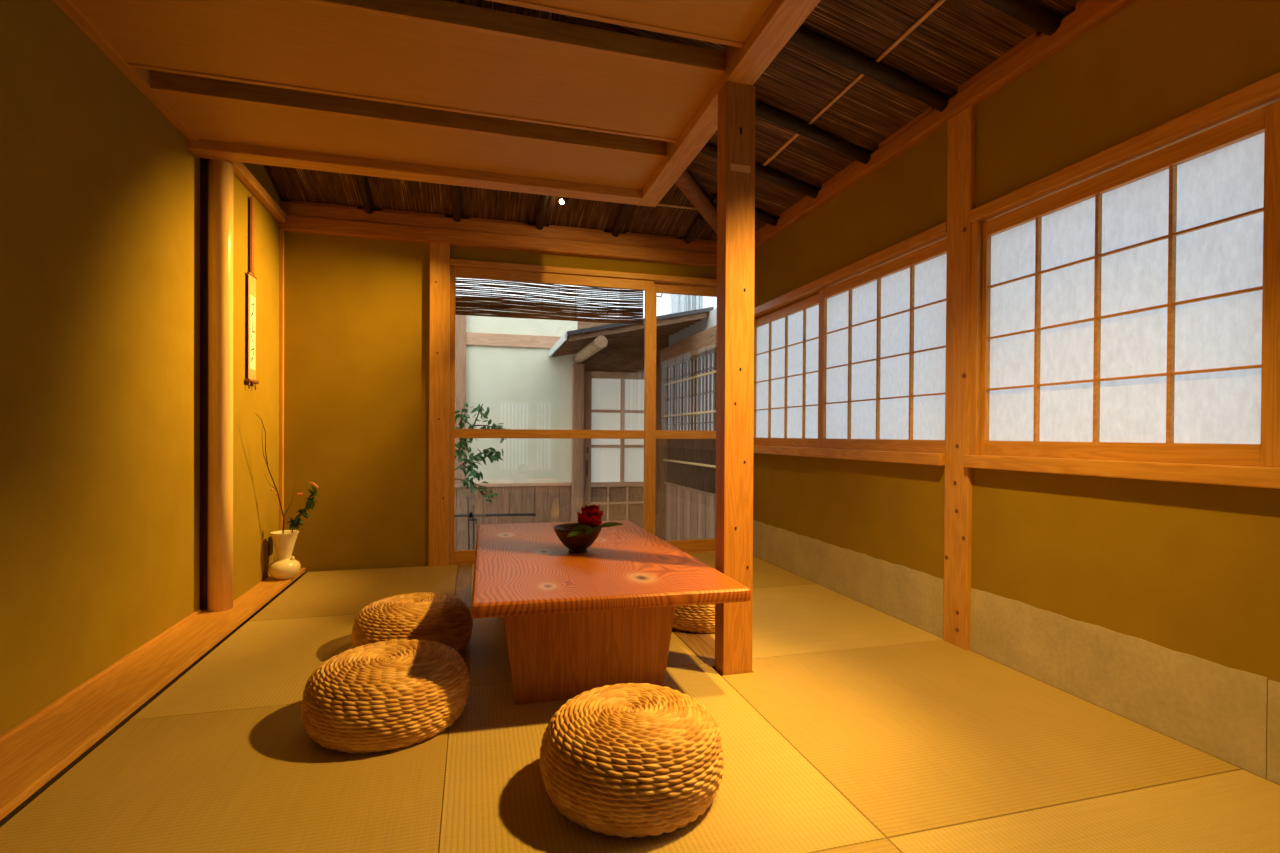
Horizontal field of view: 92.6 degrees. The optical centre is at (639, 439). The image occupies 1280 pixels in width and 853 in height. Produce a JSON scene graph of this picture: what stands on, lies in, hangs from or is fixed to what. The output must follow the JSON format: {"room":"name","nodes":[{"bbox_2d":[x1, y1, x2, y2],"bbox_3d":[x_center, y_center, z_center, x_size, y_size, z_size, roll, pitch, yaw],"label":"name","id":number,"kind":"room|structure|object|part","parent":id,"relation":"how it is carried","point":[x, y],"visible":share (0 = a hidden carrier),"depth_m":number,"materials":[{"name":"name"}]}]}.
{"room":"japanese tea room","nodes":[
{"label":"japanese tea room","id":0,"kind":"room"},
{"bbox_2d":[0,0,199,734],"bbox_3d":[-1.613,-0.565,0.720,0.160,3.000,4.645,0,0,-15],"label":"wall","id":1,"kind":"structure","parent":0,"point":[100,191],"depth_m":2.10,"materials":[{"name":"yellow paint"}]},
{"bbox_2d":[53,0,198,139],"bbox_3d":[-1.492,-1.412,0.675,0.047,0.073,4.510,0,0,-15],"label":"trim","id":2,"kind":"structure","parent":1,"relation":"attached to","point":[140,78],"depth_m":2.29,"materials":[{"name":"brown wood"}]},
{"bbox_2d":[0,568,305,820],"bbox_3d":[-1.564,0.862,1.239,0.260,0.040,5.598,0,0,-15],"label":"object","id":3,"kind":"structure","parent":1,"relation":"attached to","point":[35,750],"depth_m":1.99,"materials":[{"name":"brown wood"}]},
{"bbox_2d":[207,159,233,611],"bbox_3d":[-2.072,-0.259,3.022,0.106,2.199,0.106,0,0,-15],"label":"post","id":4,"kind":"object","parent":3,"relation":"on","point":[220,172],"visible":1,"depth_m":2.98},
{"bbox_2d":[187,139,641,204],"bbox_3d":[-1.065,-1.418,3.183,2.205,0.131,0.109,0,0,-15],"label":"ceiling beam","id":5,"kind":"structure","parent":4,"relation":"on","point":[201,148],"depth_m":3.12,"materials":[{"name":"brown wood"}]},
{"bbox_2d":[150,70,665,189],"bbox_3d":[-0.966,-1.428,2.923,2.150,0.072,0.442,0,0,-15],"label":"ceiling panel","id":6,"kind":"object","parent":5,"relation":"attached to","point":[212,109],"visible":1,"depth_m":2.82,"materials":[{"name":"brown wood"}]},
{"bbox_2d":[268,530,300,579],"bbox_3d":[-2.135,0.696,3.674,0.170,0.279,0.170,0,0,-15],"label":"flower vase","id":7,"kind":"object","parent":3,"relation":"on","point":[285,567],"visible":0.99,"depth_m":3.63,"materials":[{"name":"beige ceramic"}]},
{"bbox_2d":[256,414,295,533],"bbox_3d":[-2.107,0.261,3.465,0.126,0.807,0.398,0,0,-1],"label":"bare branch","id":8,"kind":"object","parent":7,"relation":"in","point":[275,487],"visible":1,"depth_m":3.53,"materials":[{"name":"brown plant"}]},
{"bbox_2d":[287,482,321,532],"bbox_3d":[-2.024,0.452,3.673,0.213,0.384,0.100,0,0,-9],"label":"leafy sprig","id":9,"kind":"object","parent":7,"relation":"in","point":[295,523],"visible":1,"depth_m":3.66,"materials":[{"name":"green plant"}]},
{"bbox_2d":[200,158,209,608],"bbox_3d":[-2.150,-0.609,3.026,0.095,2.950,0.028,0,0,-15],"label":"trim","id":10,"kind":"structure","parent":1,"relation":"attached to","point":[203,161],"depth_m":3.02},
{"bbox_2d":[0,579,470,826],"bbox_3d":[-0.098,0.993,1.640,3.580,0.110,5.800,0,0,-15],"label":"floor","id":11,"kind":"structure","parent":0,"point":[43,788],"depth_m":1.97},
{"bbox_2d":[0,704,448,852],"bbox_3d":[-0.988,0.909,1.513,0.965,0.050,1.082,0,0,-15],"label":"mat","id":12,"kind":"object","parent":11,"relation":"on","point":[253,780],"visible":0.75,"depth_m":1.51,"materials":[{"name":"wicker"}]},
{"bbox_2d":[301,639,469,753],"bbox_3d":[-0.788,0.779,1.921,0.488,0.206,0.487,0,0,-8],"label":"pouf","id":13,"kind":"object","parent":12,"relation":"on","point":[381,696],"visible":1,"depth_m":1.76,"materials":[{"name":"wicker"}]},
{"bbox_2d":[130,614,357,719],"bbox_3d":[-1.282,0.900,2.536,0.935,0.050,1.046,0,0,-15],"label":"mat","id":14,"kind":"object","parent":11,"relation":"on","point":[264,663],"visible":0.53,"depth_m":2.34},
{"bbox_2d":[352,592,472,651],"bbox_3d":[-0.942,0.774,2.550,0.473,0.206,0.474,0,0,17],"label":"pouf","id":15,"kind":"object","parent":14,"relation":"on","point":[442,618],"visible":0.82,"depth_m":2.42,"materials":[{"name":"wicker"}]},
{"bbox_2d":[249,565,457,620],"bbox_3d":[-1.562,0.891,3.565,0.935,0.050,1.084,0,0,-15],"label":"mat","id":16,"kind":"object","parent":11,"relation":"on","point":[337,592],"visible":0.8,"depth_m":3.53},
{"bbox_2d":[455,564,470,606],"bbox_3d":[-1.069,0.893,3.702,0.085,0.050,1.080,0,0,-15],"label":"plank","id":17,"kind":"object","parent":11,"relation":"on","point":[463,582],"visible":0.6,"depth_m":3.68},
{"bbox_2d":[458,607,469,672],"bbox_3d":[-0.788,0.902,2.671,0.087,0.050,1.046,0,0,-15],"label":"mat","id":18,"kind":"object","parent":11,"relation":"on","point":[465,653],"visible":0.17,"depth_m":2.50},
{"bbox_2d":[471,564,473,601],"bbox_3d":[-0.592,0.895,3.829,0.897,0.050,1.084,0,0,-15],"label":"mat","id":19,"kind":"object","parent":11,"relation":"on","point":[472,565],"visible":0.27,"depth_m":3.86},
{"bbox_2d":[469,617,704,686],"bbox_3d":[-0.313,0.904,2.800,0.897,0.050,1.046,0,0,-15],"label":"mat","id":20,"kind":"object","parent":11,"relation":"on","point":[489,660],"visible":0.27,"depth_m":2.50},
{"bbox_2d":[439,664,886,852],"bbox_3d":[-0.055,0.912,1.766,0.967,0.050,1.082,0,0,-15],"label":"mat","id":21,"kind":"object","parent":11,"relation":"on","point":[769,798],"visible":0.59,"depth_m":1.52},
{"bbox_2d":[471,520,750,704],"bbox_3d":[-0.281,0.680,2.700,0.892,0.400,1.682,0,0,-15],"label":"table","id":22,"kind":"object","parent":21,"relation":"on","point":[575,624],"visible":0.98,"depth_m":2.10,"materials":[{"name":"brown wood"}]},
{"bbox_2d":[554,523,601,552],"bbox_3d":[-0.266,0.426,2.616,0.208,0.108,0.208,0,0,-15],"label":"bowl","id":23,"kind":"object","parent":22,"relation":"on","point":[579,543],"visible":0.91,"depth_m":2.56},
{"bbox_2d":[567,504,622,537],"bbox_3d":[-0.198,0.354,2.590,0.249,0.152,0.175,0,0,-15],"label":"peony","id":24,"kind":"object","parent":23,"relation":"in","point":[590,517],"visible":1,"depth_m":2.58,"materials":[{"name":"red plant"}]},
{"bbox_3d":[-0.181,0.707,2.164,0.616,0.355,0.140,0,0,-15],"label":"leg","id":25,"kind":"part","parent":22,"relation":"part of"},
{"bbox_2d":[540,683,723,837],"bbox_3d":[-0.020,0.783,1.559,0.464,0.212,0.465,0,0,-17],"label":"pouf","id":26,"kind":"object","parent":21,"relation":"on","point":[641,760],"visible":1,"depth_m":1.40,"materials":[{"name":"wicker"}]},
{"bbox_2d":[672,629,714,669],"bbox_3d":[0.053,0.901,3.443,0.141,0.051,2.168,0,0,-15],"label":"plank","id":27,"kind":"object","parent":11,"relation":"on","point":[702,645],"visible":0.09,"depth_m":2.63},
{"bbox_2d":[715,81,754,675],"bbox_3d":[0.364,-0.201,2.346,0.123,2.274,0.088,0,0,-15],"label":"square pillar","id":28,"kind":"structure","parent":11,"relation":"on","point":[736,101],"depth_m":2.31,"materials":[{"name":"brown wood"}]},
{"bbox_2d":[638,0,820,206],"bbox_3d":[0.643,-1.395,1.312,0.109,0.131,4.617,0,0,-15],"label":"ceiling beam","id":29,"kind":"structure","parent":28,"relation":"on","point":[782,19],"depth_m":2.26,"materials":[{"name":"brown wood"}]},
{"bbox_2d":[70,0,724,142],"bbox_3d":[-0.793,-1.422,2.291,2.150,0.074,0.580,0,0,-15],"label":"ceiling panel","id":30,"kind":"object","parent":29,"relation":"attached to","point":[443,55],"visible":1,"depth_m":2.23,"materials":[{"name":"brown wood"}]},
{"bbox_2d":[487,0,772,47],"bbox_3d":[-0.603,-1.416,1.591,2.150,0.074,0.580,0,0,-15],"label":"ceiling panel","id":31,"kind":"object","parent":29,"relation":"attached to","point":[725,22],"visible":1,"depth_m":1.99,"materials":[{"name":"brown wood"}]},
{"bbox_2d":[689,552,816,587],"bbox_3d":[0.460,0.899,4.115,0.995,0.050,1.084,0,0,-15],"label":"mat","id":32,"kind":"object","parent":11,"relation":"on","point":[765,574],"visible":0.2,"depth_m":3.97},
{"bbox_2d":[708,584,942,658],"bbox_3d":[0.740,0.908,3.087,0.995,0.050,1.046,0,0,-15],"label":"mat","id":33,"kind":"object","parent":11,"relation":"on","point":[813,618],"visible":0.47,"depth_m":2.92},
{"bbox_2d":[672,604,714,632],"bbox_3d":[0.294,0.775,2.966,0.455,0.212,0.456,1,0,31],"label":"pouf","id":34,"kind":"object","parent":33,"relation":"on","point":[700,618],"visible":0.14,"depth_m":2.76,"materials":[{"name":"wicker"}]},
{"bbox_2d":[816,839,900,852],"bbox_3d":[0.227,0.921,0.728,0.967,0.050,1.069,0,0,-15],"label":"mat","id":35,"kind":"object","parent":11,"relation":"on","point":[880,846],"visible":1,"depth_m":1.33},
{"bbox_2d":[721,640,1241,838],"bbox_3d":[0.956,0.917,2.042,1.127,0.050,1.082,0,0,-15],"label":"mat","id":36,"kind":"object","parent":11,"relation":"on","point":[923,736],"visible":0.74,"depth_m":1.83,"materials":[{"name":"wicker"}]},
{"bbox_2d":[888,769,1279,852],"bbox_3d":[1.238,0.926,1.003,1.127,0.050,1.069,0,0,-15],"label":"mat","id":37,"kind":"object","parent":11,"relation":"on","point":[1238,811],"visible":1,"depth_m":1.42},
{"bbox_2d":[233,162,280,600],"bbox_3d":[-2.378,-0.588,3.416,0.400,3.000,1.150,0,0,-15],"label":"wall","id":38,"kind":"structure","parent":0,"point":[255,506],"depth_m":3.50,"materials":[{"name":"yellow paint"}]},
{"bbox_2d":[245,196,258,389],"bbox_3d":[-2.142,-0.806,3.380,0.022,1.060,0.150,0,0,-15],"label":"scroll","id":39,"kind":"object","parent":38,"relation":"hanging from","point":[251,378],"visible":1,"depth_m":3.37,"materials":[{"name":"paper"}]},
{"bbox_2d":[224,160,285,221],"bbox_3d":[-2.149,-1.399,3.435,0.045,0.055,0.940,0,0,-15],"label":"trim","id":40,"kind":"structure","parent":38,"relation":"attached to","point":[243,174],"depth_m":3.41,"materials":[{"name":"brown wood"}]},
{"bbox_2d":[268,536,272,554],"bbox_3d":[-2.261,0.651,3.743,0.008,0.110,0.070,0,0,-15],"label":"wall outlet","id":41,"kind":"object","parent":38,"relation":"attached to","point":[270,541],"visible":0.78,"depth_m":3.73,"materials":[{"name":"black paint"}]},
{"bbox_2d":[281,200,716,579],"bbox_3d":[-0.766,-0.320,4.401,3.230,2.470,0.100,0,0,-15],"label":"wall","id":42,"kind":"structure","parent":0,"point":[357,309],"depth_m":4.06,"materials":[{"name":"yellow paint"}]},
{"bbox_2d":[279,230,283,530],"bbox_3d":[-2.300,-0.251,3.918,0.027,2.171,0.028,0,0,-15],"label":"trim","id":43,"kind":"structure","parent":42,"relation":"attached to","point":[281,232],"depth_m":3.91,"materials":[{"name":"brown wood"}]},
{"bbox_2d":[429,242,449,565],"bbox_3d":[-1.383,-0.210,4.220,0.129,2.246,0.126,0,0,-15],"label":"trim","id":44,"kind":"structure","parent":42,"relation":"attached to","point":[439,323],"depth_m":4.16,"materials":[{"name":"brown wood"}]},
{"bbox_2d":[278,200,716,266],"bbox_3d":[-0.762,-1.427,4.338,3.265,0.195,0.105,0,0,-15],"label":"ceiling beam","id":45,"kind":"structure","parent":42,"relation":"attached to","point":[301,216],"depth_m":4.22,"materials":[{"name":"red wood"}]},
{"bbox_2d":[356,175,372,213],"bbox_3d":[-1.628,-1.644,3.476,0.066,0.337,1.164,0,0,-15],"label":"rafter","id":46,"kind":"object","parent":45,"relation":"on","point":[361,179],"visible":0.35,"depth_m":3.82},
{"bbox_2d":[450,111,460,221],"bbox_3d":[-1.099,-1.642,3.620,0.066,0.337,1.164,0,0,-15],"label":"rafter","id":47,"kind":"object","parent":45,"relation":"on","point":[455,190],"visible":0.32,"depth_m":3.97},
{"bbox_2d":[536,195,547,229],"bbox_3d":[-0.563,-1.639,3.766,0.067,0.337,1.164,0,0,-15],"label":"rafter","id":48,"kind":"object","parent":45,"relation":"on","point":[542,202],"visible":0.32,"depth_m":4.11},
{"bbox_2d":[612,203,629,236],"bbox_3d":[-0.071,-1.604,4.044,0.067,0.268,0.886,0,0,-15],"label":"rafter","id":49,"kind":"object","parent":45,"relation":"on","point":[624,208],"visible":0.43,"depth_m":4.26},
{"bbox_2d":[685,214,704,243],"bbox_3d":[0.399,-1.534,4.463,0.065,0.128,0.325,0,0,-15],"label":"rafter","id":50,"kind":"object","parent":45,"relation":"on","point":[699,222],"visible":0.97,"depth_m":4.43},
{"bbox_2d":[449,266,653,562],"bbox_3d":[-0.609,-0.164,4.403,1.457,2.044,0.030,0,0,-15],"label":"door","id":51,"kind":"structure","parent":42,"relation":"in","point":[455,556],"depth_m":4.40,"materials":[{"name":"brown wood"}]},
{"bbox_3d":[-0.628,0.816,4.407,1.358,0.084,0.030,0,0,-15],"label":"rail","id":52,"kind":"part","parent":51,"relation":"part of","materials":[{"name":"brown wood"}]},
{"bbox_3d":[-0.623,-0.037,4.401,1.358,0.064,0.026,0,0,-15],"label":"rail","id":53,"kind":"part","parent":51,"relation":"part of","materials":[{"name":"brown wood"}]},
{"bbox_3d":[-0.616,-1.151,4.393,1.358,0.070,0.030,0,0,-15],"label":"rail","id":54,"kind":"part","parent":51,"relation":"part of","materials":[{"name":"brown wood"}]},
{"bbox_2d":[449,550,714,564],"bbox_3d":[-0.336,0.889,4.531,2.322,0.056,0.135,0,0,-15],"label":"trim","id":55,"kind":"structure","parent":42,"relation":"attached to","point":[699,551],"depth_m":4.67,"materials":[{"name":"brown wood"}]},
{"bbox_2d":[450,259,716,286],"bbox_3d":[-0.257,-1.209,4.519,2.193,0.042,0.125,0,0,-15],"label":"trim","id":56,"kind":"structure","parent":42,"relation":"attached to","point":[666,279],"depth_m":4.42,"materials":[{"name":"brown wood"}]},
{"bbox_2d":[652,283,716,550],"bbox_3d":[0.422,-0.160,4.729,0.756,2.044,0.033,0,0,-15],"label":"door","id":57,"kind":"structure","parent":42,"relation":"in","point":[692,544],"depth_m":4.68,"materials":[{"name":"brown wood"}]},
{"bbox_3d":[0.427,-0.035,4.733,0.644,0.064,0.026,0,0,-15],"label":"rail","id":58,"kind":"part","parent":57,"relation":"part of","materials":[{"name":"brown wood"}]},
{"bbox_3d":[0.434,-1.147,4.725,0.644,0.070,0.030,0,0,-15],"label":"rail","id":59,"kind":"part","parent":57,"relation":"part of","materials":[{"name":"brown wood"}]},
{"bbox_3d":[0.422,0.820,4.739,0.644,0.084,0.030,0,0,-15],"label":"rail","id":60,"kind":"part","parent":57,"relation":"part of","materials":[{"name":"brown wood"}]},
{"bbox_2d":[456,301,668,549],"bbox_3d":[-2.184,-0.142,6.411,5.550,2.690,0.120,0,0,-15],"label":"wall","id":61,"kind":"structure","parent":0,"point":[521,387],"depth_m":6.63,"materials":[{"name":"beige paint"}]},
{"bbox_2d":[455,301,465,483],"bbox_3d":[-1.879,-0.505,6.389,0.113,1.940,0.014,0,0,-15],"label":"wall post","id":62,"kind":"object","parent":61,"relation":"attached to","point":[460,320],"visible":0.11,"depth_m":6.38,"materials":[{"name":"brown wood"}]},
{"bbox_2d":[455,483,570,549],"bbox_3d":[-2.513,0.836,6.249,3.638,0.732,0.034,0,0,-15],"label":"cladding","id":63,"kind":"object","parent":61,"relation":"attached to","point":[542,499],"visible":0.16,"depth_m":6.55,"materials":[{"name":"brown wood"}]},
{"bbox_3d":[-2.510,0.485,6.246,3.638,0.031,0.034,0,0,-15],"label":"cap rail","id":64,"kind":"part","parent":63,"relation":"part of","materials":[{"name":"brown wood"}]},
{"bbox_2d":[466,332,560,348],"bbox_3d":[-2.539,-1.060,6.228,3.560,0.133,0.029,0,0,-15],"label":"beam","id":65,"kind":"structure","parent":61,"relation":"attached to","point":[479,339],"depth_m":6.53,"materials":[{"name":"brown wood"}]},
{"bbox_2d":[584,371,643,527],"bbox_3d":[-0.237,0.221,6.848,0.800,1.940,0.044,0,0,-15],"label":"door","id":66,"kind":"structure","parent":61,"relation":"in","point":[613,468],"depth_m":6.84,"materials":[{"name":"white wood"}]},
{"bbox_3d":[-0.579,0.245,6.735,0.024,0.310,0.006,0,0,-15],"label":"handle","id":67,"kind":"part","parent":66,"relation":"part of","materials":[{"name":"wood"}]},
{"bbox_3d":[-0.245,0.814,6.860,0.635,0.575,0.010,0,0,-15],"label":"panel","id":68,"kind":"part","parent":66,"relation":"part of","materials":[{"name":"brown wood"}]},
{"bbox_3d":[-0.242,0.505,6.851,0.627,0.052,0.040,0,0,-15],"label":"lock rail","id":69,"kind":"part","parent":66,"relation":"part of","materials":[{"name":"brown wood"}]},
{"bbox_3d":[-0.240,-0.099,6.855,0.635,1.160,0.004,0,0,-15],"label":"frosted pane","id":70,"kind":"part","parent":66,"relation":"part of","materials":[{"name":"white"}]},
{"bbox_3d":[-0.235,-0.711,6.843,0.627,0.075,0.040,0,0,-15],"label":"rail","id":71,"kind":"part","parent":66,"relation":"part of","materials":[{"name":"brown wood"}]},
{"bbox_2d":[204,0,1078,240],"bbox_3d":[-0.080,-1.691,1.710,4.030,0.562,6.170,0,0,-15],"label":"ceiling","id":72,"kind":"structure","parent":0,"point":[959,39],"depth_m":2.93,"materials":[{"name":"wood"}]},
{"bbox_2d":[455,277,644,323],"bbox_3d":[-0.753,-1.140,4.719,1.635,0.435,0.020,0,0,-15],"label":"bamboo blind","id":73,"kind":"object","parent":72,"relation":"hanging from","point":[499,304],"visible":0.69,"depth_m":4.72,"materials":[{"name":"brown wood"}]},
{"bbox_2d":[559,197,569,203],"bbox_3d":[-0.493,-1.573,3.998,0.067,0.078,0.043,0,0,-15],"label":"spotlight","id":74,"kind":"object","parent":72,"relation":"attached to","point":[563,200],"visible":0.82,"depth_m":3.98,"materials":[{"name":"metal"}]},
{"bbox_2d":[657,203,696,209],"bbox_3d":[-0.853,-1.611,3.921,2.800,0.017,0.017,0,0,-15],"label":"batten","id":75,"kind":"object","parent":72,"relation":"attached to","point":[658,204],"visible":0.11,"depth_m":4.22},
{"bbox_2d":[716,0,945,208],"bbox_3d":[1.215,-1.584,1.768,0.017,0.017,5.200,0,0,-15],"label":"batten","id":76,"kind":"object","parent":72,"relation":"attached to","point":[934,7],"visible":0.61,"depth_m":2.67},
{"bbox_2d":[668,308,716,419],"bbox_3d":[0.660,0.003,5.994,0.100,2.440,2.180,0,0,-15],"label":"wall","id":77,"kind":"structure","parent":0,"point":[710,321],"depth_m":6.18,"materials":[{"name":"grey paint"}]},
{"bbox_2d":[549,307,713,357],"bbox_3d":[-0.146,-1.074,6.239,1.415,0.393,1.254,0,0,-15],"label":"roof","id":78,"kind":"structure","parent":77,"relation":"attached to","point":[617,334],"depth_m":5.78,"materials":[{"name":"grey tile"}]},
{"bbox_2d":[753,0,1279,784],"bbox_3d":[1.576,-0.290,2.136,0.100,2.470,5.700,0,0,-15],"label":"wall","id":79,"kind":"structure","parent":0,"point":[1193,569],"depth_m":2.13,"materials":[{"name":"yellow paint"}]},
{"bbox_2d":[753,520,943,637],"bbox_3d":[1.079,0.746,3.748,0.003,0.269,2.145,0,0,-15],"label":"baseboard","id":80,"kind":"structure","parent":79,"relation":"attached to","point":[914,597],"depth_m":3.32,"materials":[{"name":"grey paper"}]},
{"bbox_2d":[753,445,944,465],"bbox_3d":[1.112,0.082,3.731,0.135,0.054,2.105,0,0,-15],"label":"trim","id":81,"kind":"structure","parent":79,"relation":"attached to","point":[938,459],"depth_m":3.25,"materials":[{"name":"brown wood"}]},
{"bbox_2d":[753,294,818,447],"bbox_3d":[1.010,-0.430,4.225,0.028,0.962,1.050,0,0,-15],"label":"screen","id":82,"kind":"object","parent":81,"relation":"on","point":[786,339],"visible":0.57,"depth_m":4.20,"materials":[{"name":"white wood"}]},
{"bbox_3d":[1.008,0.021,4.228,0.028,0.059,0.960,0,0,-15],"label":"rail","id":83,"kind":"part","parent":82,"relation":"part of","materials":[{"name":"brown wood"}]},
{"bbox_3d":[1.013,-0.881,4.222,0.028,0.060,0.960,0,0,-15],"label":"rail","id":84,"kind":"part","parent":82,"relation":"part of","materials":[{"name":"brown wood"}]},
{"bbox_2d":[818,238,946,452],"bbox_3d":[1.246,-0.422,3.230,0.028,0.962,1.074,0,0,-15],"label":"screen","id":85,"kind":"object","parent":81,"relation":"on","point":[882,346],"visible":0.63,"depth_m":3.15,"materials":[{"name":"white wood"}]},
{"bbox_3d":[1.249,0.030,3.211,0.028,0.059,1.009,0,0,-15],"label":"rail","id":86,"kind":"part","parent":85,"relation":"part of","materials":[{"name":"brown wood"}]},
{"bbox_3d":[1.254,-0.873,3.205,0.028,0.060,1.009,0,0,-15],"label":"rail","id":87,"kind":"part","parent":85,"relation":"part of","materials":[{"name":"brown wood"}]},
{"bbox_2d":[754,222,946,317],"bbox_3d":[1.128,-0.928,3.727,0.115,0.082,2.105,0,0,-15],"label":"trim","id":88,"kind":"structure","parent":79,"relation":"attached to","point":[937,233],"depth_m":3.33,"materials":[{"name":"brown wood"}]},
{"bbox_2d":[755,0,1136,249],"bbox_3d":[1.571,-1.449,2.084,0.145,0.104,5.620,0,0,-15],"label":"ceiling beam","id":89,"kind":"structure","parent":79,"relation":"attached to","point":[1087,15],"depth_m":2.56,"materials":[{"name":"red wood"}]},
{"bbox_2d":[638,137,716,232],"bbox_3d":[0.268,-1.637,3.841,0.108,0.477,2.139,1,0,30],"label":"rafter","id":90,"kind":"object","parent":89,"relation":"on","point":[685,182],"visible":0.27,"depth_m":3.98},
{"bbox_2d":[711,193,778,225],"bbox_3d":[0.722,-1.541,4.122,0.502,0.179,0.073,0,0,-15],"label":"rafter","id":91,"kind":"object","parent":89,"relation":"on","point":[760,215],"visible":0.38,"depth_m":4.13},
{"bbox_2d":[700,143,819,198],"bbox_3d":[0.610,-1.605,3.561,1.009,0.306,0.069,0,0,-15],"label":"rafter","id":92,"kind":"object","parent":89,"relation":"on","point":[709,150],"visible":0.41,"depth_m":3.59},
{"bbox_2d":[755,101,870,163],"bbox_3d":[0.554,-1.644,3.026,1.399,0.403,0.071,0,0,-15],"label":"rafter","id":93,"kind":"object","parent":89,"relation":"on","point":[762,111],"visible":0.38,"depth_m":3.09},
{"bbox_2d":[789,26,948,111],"bbox_3d":[0.694,-1.642,2.511,1.401,0.404,0.074,0,0,-15],"label":"rafter","id":94,"kind":"object","parent":89,"relation":"on","point":[803,37],"visible":0.62,"depth_m":2.56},
{"bbox_2d":[979,0,1062,35],"bbox_3d":[0.831,-1.642,2.006,1.400,0.403,0.072,0,0,-15],"label":"rafter","id":95,"kind":"object","parent":89,"relation":"on","point":[1027,12],"visible":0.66,"depth_m":2.13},
{"bbox_2d":[943,105,975,649],"bbox_3d":[1.423,-0.240,2.652,0.124,2.360,0.135,0,0,-15],"label":"wooden post","id":96,"kind":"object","parent":79,"relation":"attached to","point":[961,127],"depth_m":2.63,"materials":[{"name":"brown wood"}]},
{"bbox_2d":[969,220,986,454],"bbox_3d":[1.435,-0.422,2.565,0.088,0.974,0.034,0,0,-15],"label":"trim","id":97,"kind":"structure","parent":79,"relation":"attached to","point":[977,226],"depth_m":2.54,"materials":[{"name":"brown wood"}]},
{"bbox_2d":[964,455,1279,488],"bbox_3d":[1.715,0.101,1.514,0.135,0.054,2.220,0,0,-15],"label":"trim","id":98,"kind":"structure","parent":79,"relation":"attached to","point":[1232,475],"depth_m":1.89,"materials":[{"name":"brown wood"}]},
{"bbox_2d":[980,100,1279,466],"bbox_3d":[1.562,-0.412,2.068,0.028,0.962,0.988,0,0,-15],"label":"screen","id":99,"kind":"object","parent":98,"relation":"on","point":[1131,310],"visible":1,"depth_m":1.94,"materials":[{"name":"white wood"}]},
{"bbox_3d":[1.555,0.040,2.085,0.028,0.059,0.916,0,0,-15],"label":"rail","id":100,"kind":"part","parent":99,"relation":"part of","materials":[{"name":"brown wood"}]},
{"bbox_3d":[1.561,-0.863,2.078,0.028,0.060,0.916,0,0,-15],"label":"rail","id":101,"kind":"part","parent":99,"relation":"part of","materials":[{"name":"brown wood"}]},
{"bbox_2d":[970,588,1279,784],"bbox_3d":[1.819,0.770,1.030,0.003,0.269,3.220,0,0,-15],"label":"baseboard","id":102,"kind":"structure","parent":79,"relation":"attached to","point":[1219,711],"depth_m":1.92,"materials":[{"name":"grey paper"}]},
{"bbox_2d":[970,72,1279,221],"bbox_3d":[1.731,-0.909,1.510,0.115,0.082,2.220,0,0,-15],"label":"trim","id":103,"kind":"structure","parent":79,"relation":"attached to","point":[1264,92],"depth_m":1.91,"materials":[{"name":"brown wood"}]},
{"bbox_3d":[-0.593,1.233,13.591,22.000,0.140,17.480,0,0,-15],"label":"ground","id":104,"kind":"structure","parent":0,"visible":0},
{"bbox_2d":[455,403,509,502],"bbox_3d":[-1.648,0.436,5.683,0.971,1.551,0.304,0,0,-8],"label":"shrub","id":105,"kind":"object","parent":104,"relation":"on","point":[462,444],"visible":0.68,"depth_m":5.68,"materials":[{"name":"green plant"}]},
{"bbox_2d":[455,497,535,549],"bbox_3d":[-1.648,0.863,5.370,1.445,0.700,0.055,0,0,-15],"label":"bamboo fence","id":106,"kind":"object","parent":104,"relation":"on","point":[468,515],"visible":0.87,"depth_m":5.42,"materials":[{"name":"wicker"}]},
{"bbox_3d":[-1.645,0.672,5.362,1.445,0.042,0.025,0,0,-15],"label":"rail","id":107,"kind":"part","parent":106,"relation":"part of","materials":[{"name":"brown wood"}]},
{"bbox_2d":[571,363,583,521],"bbox_3d":[-0.683,0.192,6.712,0.123,2.035,0.088,0,0,-15],"label":"post","id":108,"kind":"object","parent":104,"relation":"on","point":[577,492],"visible":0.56,"depth_m":6.67,"materials":[{"name":"brown wood"}]},
{"bbox_2d":[573,336,607,362],"bbox_3d":[-0.513,-0.886,6.130,0.115,0.117,1.274,0,0,-15],"label":"log","id":109,"kind":"object","parent":108,"relation":"on","point":[600,342],"visible":0.99,"depth_m":5.83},
{"bbox_2d":[619,289,716,319],"bbox_3d":[2.265,-2.260,15.044,4.750,6.860,4.119,0,0,-15],"label":"neighbouring building","id":110,"kind":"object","parent":104,"relation":"on","point":[668,303],"visible":0.02,"depth_m":12.68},
{"bbox_2d":[663,352,715,539],"bbox_3d":[0.546,0.212,6.042,0.083,2.020,1.870,0,0,-15],"label":"lattice screen","id":111,"kind":"object","parent":104,"relation":"on","point":[691,463],"visible":0.41,"depth_m":6.13,"materials":[{"name":"brown wood"}]},
{"bbox_2d":[660,325,716,366],"bbox_3d":[0.526,-0.902,6.022,0.110,0.192,1.860,0,0,-15],"label":"beam","id":112,"kind":"structure","parent":111,"relation":"on","point":[703,343],"depth_m":5.97,"materials":[{"name":"brown wood"}]},
{"bbox_3d":[0.521,-0.254,6.031,0.026,0.026,1.870,0,0,-15],"label":"bamboo rail","id":113,"kind":"part","parent":111,"relation":"part of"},
{"bbox_3d":[0.518,0.241,6.035,0.026,0.026,1.870,0,0,-15],"label":"bamboo rail","id":114,"kind":"part","parent":111,"relation":"part of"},
{"bbox_3d":[0.523,-0.608,6.029,0.026,0.026,1.870,0,0,-15],"label":"bamboo rail","id":115,"kind":"part","parent":111,"relation":"part of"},
{"bbox_3d":[0.580,-0.409,6.046,0.020,0.779,1.870,0,0,-15],"label":"pale panel","id":116,"kind":"part","parent":111,"relation":"part of","materials":[{"name":"wood"}]}
]}

